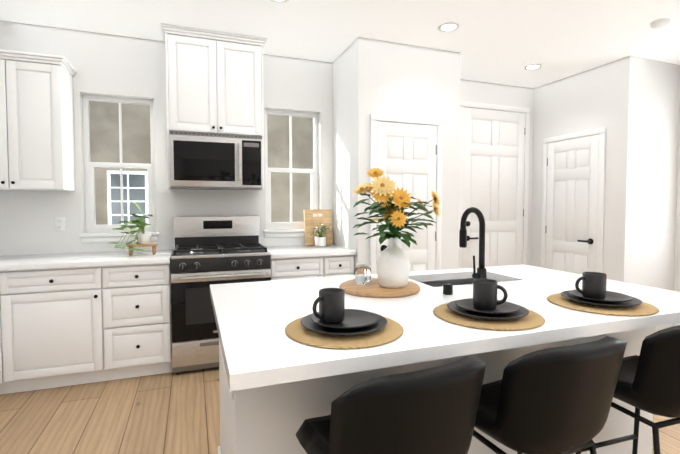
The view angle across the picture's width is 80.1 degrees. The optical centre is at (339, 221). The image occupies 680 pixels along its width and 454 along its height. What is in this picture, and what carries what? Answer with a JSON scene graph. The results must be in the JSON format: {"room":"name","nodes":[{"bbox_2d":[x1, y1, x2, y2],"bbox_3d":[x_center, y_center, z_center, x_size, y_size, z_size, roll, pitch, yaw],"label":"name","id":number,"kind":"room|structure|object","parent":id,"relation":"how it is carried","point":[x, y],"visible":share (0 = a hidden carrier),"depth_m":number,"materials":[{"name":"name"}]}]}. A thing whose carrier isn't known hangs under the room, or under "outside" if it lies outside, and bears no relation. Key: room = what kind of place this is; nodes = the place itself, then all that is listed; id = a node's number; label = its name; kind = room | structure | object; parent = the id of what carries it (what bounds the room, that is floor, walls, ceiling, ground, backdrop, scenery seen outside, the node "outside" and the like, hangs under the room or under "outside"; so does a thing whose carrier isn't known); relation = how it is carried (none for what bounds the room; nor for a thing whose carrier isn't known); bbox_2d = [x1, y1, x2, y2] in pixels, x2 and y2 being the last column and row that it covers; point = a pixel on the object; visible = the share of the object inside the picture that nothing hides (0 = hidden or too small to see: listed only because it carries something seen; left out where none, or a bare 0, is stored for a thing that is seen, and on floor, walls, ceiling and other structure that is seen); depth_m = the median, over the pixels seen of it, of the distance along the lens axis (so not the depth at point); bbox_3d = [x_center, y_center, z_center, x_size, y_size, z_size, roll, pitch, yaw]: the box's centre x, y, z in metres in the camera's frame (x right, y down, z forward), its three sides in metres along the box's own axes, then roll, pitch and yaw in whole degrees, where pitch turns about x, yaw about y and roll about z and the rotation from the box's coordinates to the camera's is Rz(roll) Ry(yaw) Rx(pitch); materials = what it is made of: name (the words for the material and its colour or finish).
{"room":"kitchen","nodes":[
{"label":"kitchen","id":0,"kind":"room"},
{"bbox_2d":[0,20,533,265],"bbox_3d":[-0.055,-0.233,4.245,6.985,2.758,0.150,-1,2,-20],"label":"wall","id":1,"kind":"structure","parent":0,"point":[110,65],"depth_m":3.54,"materials":[{"name":"white paint"}]},
{"bbox_2d":[0,49,76,190],"bbox_3d":[-2.607,-0.734,3.015,1.054,0.989,0.359,-1,2,-20],"label":"upper cabinet","id":2,"kind":"object","parent":1,"relation":"attached to","point":[37,151],"visible":1,"depth_m":2.99,"materials":[{"name":"white wood"}]},
{"bbox_2d":[55,217,64,230],"bbox_3d":[-2.311,0.022,3.341,0.070,0.115,0.008,-1,2,-20],"label":"outlet","id":3,"kind":"object","parent":1,"relation":"attached to","point":[59,223],"visible":1,"depth_m":3.34,"materials":[{"name":"white plastic"}]},
{"bbox_2d":[79,95,158,242],"bbox_3d":[-1.916,-0.452,3.530,0.608,1.254,0.165,-1,2,-20],"label":"window","id":4,"kind":"structure","parent":1,"relation":"in","point":[100,235],"depth_m":3.53,"materials":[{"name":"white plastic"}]},
{"bbox_2d":[161,23,266,190],"bbox_3d":[-1.089,-0.932,3.553,0.847,1.302,0.379,-1,2,-20],"label":"upper cabinet","id":5,"kind":"object","parent":1,"relation":"attached to","point":[214,82],"visible":0.98,"depth_m":3.39,"materials":[{"name":"white wood"}]},
{"bbox_2d":[169,131,262,189],"bbox_3d":[-1.080,-0.512,3.544,0.746,0.458,0.429,-1,2,-20],"label":"microwave","id":6,"kind":"object","parent":5,"relation":"attached to","point":[206,161],"visible":1,"depth_m":3.39,"materials":[{"name":"metal"}]},
{"bbox_2d":[263,110,317,237],"bbox_3d":[-0.477,-0.473,4.056,0.608,1.254,0.165,-1,2,-20],"label":"window","id":7,"kind":"structure","parent":1,"relation":"in","point":[294,229],"depth_m":4.08,"materials":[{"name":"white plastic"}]},
{"bbox_2d":[458,101,529,268],"bbox_3d":[1.853,-0.129,4.827,1.035,2.505,0.072,-1,2,-20],"label":"entry door","id":8,"kind":"structure","parent":1,"relation":"in","point":[493,165],"depth_m":4.84,"materials":[{"name":"white wood"}]},
{"bbox_2d":[0,367,679,453],"bbox_3d":[1.274,1.339,0.674,6.985,0.100,7.880,-1,2,-20],"label":"floor","id":9,"kind":"structure","parent":0,"point":[169,413],"depth_m":2.50,"materials":[{"name":"brown wood"}]},
{"bbox_2d":[0,328,3,394],"bbox_3d":[-2.513,0.786,2.309,0.704,0.874,0.691,-1,2,-20],"label":"base cabinet","id":10,"kind":"object","parent":9,"relation":"on","point":[1,329],"depth_m":2.75,"materials":[{"name":"white wood"}]},
{"bbox_2d":[12,268,107,392],"bbox_3d":[-2.147,0.754,3.111,0.679,0.874,0.606,-1,2,-20],"label":"base cabinet","id":11,"kind":"object","parent":9,"relation":"on","point":[67,319],"depth_m":2.85,"materials":[{"name":"white wood"}]},
{"bbox_2d":[0,250,171,271],"bbox_3d":[-2.223,0.299,3.049,1.770,0.040,0.636,-1,2,-20],"label":"countertop","id":12,"kind":"structure","parent":11,"relation":"on","point":[92,259],"depth_m":2.98,"materials":[{"name":"white stone"}]},
{"bbox_2d":[108,201,156,255],"bbox_3d":[-1.660,0.056,3.213,0.365,0.431,0.316,-1,2,-20],"label":"potted plant","id":13,"kind":"object","parent":12,"relation":"on","point":[143,238],"visible":1,"depth_m":3.24,"materials":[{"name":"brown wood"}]},
{"bbox_2d":[104,252,172,380],"bbox_3d":[-1.642,0.747,3.296,0.519,0.874,0.606,-1,2,-20],"label":"base cabinet","id":14,"kind":"object","parent":9,"relation":"on","point":[137,297],"depth_m":3.03,"materials":[{"name":"white wood"}]},
{"bbox_2d":[171,216,270,374],"bbox_3d":[-1.015,0.571,3.445,0.754,1.214,0.690,-1,2,-20],"label":"range","id":15,"kind":"object","parent":9,"relation":"on","point":[208,251],"visible":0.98,"depth_m":3.17,"materials":[{"name":"metal"}]},
{"bbox_2d":[270,256,331,280],"bbox_3d":[-0.433,0.729,3.738,0.526,0.874,0.606,-1,2,-20],"label":"base cabinet","id":16,"kind":"object","parent":9,"relation":"on","point":[307,266],"depth_m":3.44,"materials":[{"name":"white wood"}]},
{"bbox_2d":[264,244,355,259],"bbox_3d":[-0.321,0.271,3.745,0.754,0.040,0.636,-1,2,-20],"label":"countertop","id":17,"kind":"structure","parent":16,"relation":"on","point":[293,252],"depth_m":3.54,"materials":[{"name":"white stone"}]},
{"bbox_2d":[304,209,332,245],"bbox_3d":[-0.218,0.059,4.062,0.285,0.357,0.077,-1,2,-20],"label":"cutting board","id":18,"kind":"object","parent":17,"relation":"on","point":[311,222],"visible":0.81,"depth_m":4.05,"materials":[{"name":"brown wood"}]},
{"bbox_2d":[311,223,333,246],"bbox_3d":[-0.178,0.129,3.950,0.250,0.226,0.172,-1,2,-20],"label":"potted plant","id":19,"kind":"object","parent":17,"relation":"on","point":[320,240],"visible":1,"depth_m":3.91,"materials":[{"name":"white ceramic"}]},
{"bbox_2d":[332,256,353,276],"bbox_3d":[-0.136,0.725,3.846,0.351,0.874,0.606,-1,2,-20],"label":"base cabinet","id":20,"kind":"object","parent":9,"relation":"on","point":[341,265],"depth_m":3.57,"materials":[{"name":"white wood"}]},
{"bbox_2d":[295,357,486,453],"bbox_3d":[0.143,0.806,1.163,0.472,0.925,0.485,-1,2,-20],"label":"bar stool","id":21,"kind":"object","parent":9,"relation":"on","point":[432,410],"visible":1,"depth_m":0.93,"materials":[{"name":"black leather"}]},
{"bbox_2d":[217,328,655,453],"bbox_3d":[0.448,0.798,1.990,1.974,0.874,0.849,-1,2,-20],"label":"kitchen island","id":22,"kind":"object","parent":9,"relation":"on","point":[263,420],"depth_m":1.38,"materials":[{"name":"white paint"}]},
{"bbox_2d":[210,264,679,391],"bbox_3d":[0.493,0.347,1.845,2.026,0.040,1.158,-1,2,-20],"label":"island countertop","id":23,"kind":"structure","parent":22,"relation":"on","point":[252,318],"depth_m":1.41,"materials":[{"name":"white stone"}]},
{"bbox_2d":[285,288,402,348],"bbox_3d":[0.013,0.285,1.306,0.380,0.124,0.380,-1,2,-20],"label":"place setting","id":24,"kind":"object","parent":23,"relation":"on","point":[333,323],"visible":1,"depth_m":1.26,"materials":[{"name":"black ceramic"}]},
{"bbox_2d":[339,168,440,297],"bbox_3d":[0.239,0.034,1.901,0.470,0.578,0.440,-1,2,-20],"label":"centerpiece","id":25,"kind":"object","parent":23,"relation":"on","point":[391,280],"visible":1,"depth_m":1.83,"materials":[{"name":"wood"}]},
{"bbox_2d":[443,283,452,294],"bbox_3d":[0.485,0.304,1.821,0.042,0.045,0.041,-1,2,-20],"label":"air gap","id":26,"kind":"object","parent":23,"relation":"on","point":[447,288],"visible":1,"depth_m":1.80,"materials":[{"name":"black metal"}]},
{"bbox_2d":[426,276,497,283],"bbox_3d":[0.668,0.447,2.229,0.584,0.215,0.344,-1,2,-20],"label":"sink","id":27,"kind":"object","parent":23,"relation":"in","point":[445,279],"depth_m":2.40,"materials":[{"name":"silver metal"}]},
{"bbox_2d":[459,207,486,278],"bbox_3d":[0.669,0.122,2.072,0.088,0.390,0.200,-1,2,-20],"label":"faucet","id":28,"kind":"object","parent":23,"relation":"on","point":[481,273],"visible":0.92,"depth_m":2.01,"materials":[{"name":"black metal"}]},
{"bbox_2d":[433,279,544,330],"bbox_3d":[0.533,0.279,1.470,0.380,0.124,0.380,-1,2,-20],"label":"place setting","id":29,"kind":"object","parent":23,"relation":"on","point":[484,308],"visible":0.98,"depth_m":1.44,"materials":[{"name":"black ceramic"}]},
{"bbox_2d":[547,272,658,315],"bbox_3d":[1.052,0.272,1.638,0.380,0.124,0.380,-1,2,-20],"label":"place setting","id":30,"kind":"object","parent":23,"relation":"on","point":[592,295],"visible":1,"depth_m":1.60,"materials":[{"name":"black ceramic"}]},
{"bbox_2d":[473,336,626,453],"bbox_3d":[0.630,0.799,1.342,0.463,0.925,0.478,-1,2,-20],"label":"bar stool","id":31,"kind":"object","parent":9,"relation":"on","point":[555,400],"visible":0.9,"depth_m":1.12,"materials":[{"name":"black leather"}]},
{"bbox_2d":[576,325,679,453],"bbox_3d":[1.199,0.791,1.550,0.464,0.925,0.475,-1,2,-20],"label":"bar stool","id":32,"kind":"object","parent":9,"relation":"on","point":[648,380],"visible":0.65,"depth_m":1.37,"materials":[{"name":"black leather"}]},
{"bbox_2d":[0,0,679,87],"bbox_3d":[1.274,-1.517,0.561,6.985,0.100,7.880,-1,2,-20],"label":"ceiling","id":33,"kind":"structure","parent":0,"point":[504,42],"depth_m":3.25,"materials":[{"name":"white paint"}]},
{"bbox_2d":[270,0,288,2],"bbox_3d":[-0.425,-1.552,2.794,0.176,0.006,0.176,-1,2,-20],"label":"recessed light","id":34,"kind":"object","parent":33,"relation":"in","point":[279,1],"visible":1,"depth_m":2.86,"materials":[{"name":"white plastic"}]},
{"bbox_2d":[438,22,459,31],"bbox_3d":[0.882,-1.571,3.282,0.176,0.006,0.176,-1,2,-20],"label":"recessed light","id":35,"kind":"object","parent":33,"relation":"in","point":[450,26],"visible":1,"depth_m":3.28,"materials":[{"name":"white plastic"}]},
{"bbox_2d":[524,64,541,69],"bbox_3d":[2.015,-1.609,4.229,0.176,0.006,0.176,-1,2,-20],"label":"recessed light","id":36,"kind":"object","parent":33,"relation":"in","point":[533,67],"visible":0.96,"depth_m":4.23,"materials":[{"name":"white plastic"}]},
{"bbox_2d":[650,18,670,28],"bbox_3d":[2.523,-1.555,3.192,0.130,0.032,0.130,-1,2,-20],"label":"smoke detector","id":37,"kind":"object","parent":33,"relation":"attached to","point":[659,23],"visible":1,"depth_m":3.16,"materials":[{"name":"white plastic"}]},
{"bbox_2d":[333,37,459,274],"bbox_3d":[0.533,-0.224,4.021,1.045,2.758,0.675,-1,2,-20],"label":"wall block","id":38,"kind":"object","parent":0,"point":[374,76],"visible":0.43,"depth_m":3.71,"materials":[{"name":"white paint"}]},
{"bbox_2d":[370,114,442,273],"bbox_3d":[0.618,0.115,3.665,0.732,2.110,0.072,-1,2,-20],"label":"pantry door","id":39,"kind":"structure","parent":38,"relation":"attached to","point":[405,155],"depth_m":3.69,"materials":[{"name":"white wood"}]},
{"bbox_2d":[531,56,679,290],"bbox_3d":[2.956,-0.248,4.644,0.755,2.758,1.170,-1,2,-20],"label":"wall block","id":40,"kind":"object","parent":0,"point":[631,104],"visible":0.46,"depth_m":4.11,"materials":[{"name":"white paint"}]},
{"bbox_2d":[541,127,605,274],"bbox_3d":[2.559,0.080,4.534,0.072,2.110,0.776,-1,2,-20],"label":"closet door","id":41,"kind":"structure","parent":40,"relation":"attached to","point":[573,193],"depth_m":4.49,"materials":[{"name":"white wood"}]},
{"bbox_2d":[673,107,679,291],"bbox_3d":[4.710,-0.111,1.172,0.150,2.758,6.560,-1,2,-20],"label":"wall","id":42,"kind":"structure","parent":0,"point":[677,264],"depth_m":4.21,"materials":[{"name":"white paint"}]},
{"bbox_2d":[656,324,672,331],"bbox_3d":[3.141,1.104,4.136,0.743,0.094,0.017,-1,2,-20],"label":"baseboard","id":43,"kind":"structure","parent":42,"relation":"attached to","point":[661,327],"depth_m":4.21,"materials":[{"name":"white wood"}]},
{"label":"outside","id":44,"kind":"structure","parent":0,"visible":0},
{"bbox_3d":[2.885,1.183,5.106,34.000,0.100,24.000,-1,2,-20],"label":"ground","id":45,"kind":"structure","parent":44,"visible":0},
{"bbox_2d":[89,101,312,224],"bbox_3d":[-6.281,-1.564,6.622,11.900,5.270,3.450,-1,2,-20],"label":"neighbor house","id":46,"kind":"structure","parent":45,"relation":"on","point":[303,138],"depth_m":6.41,"materials":[{"name":"beige"}]}
]}

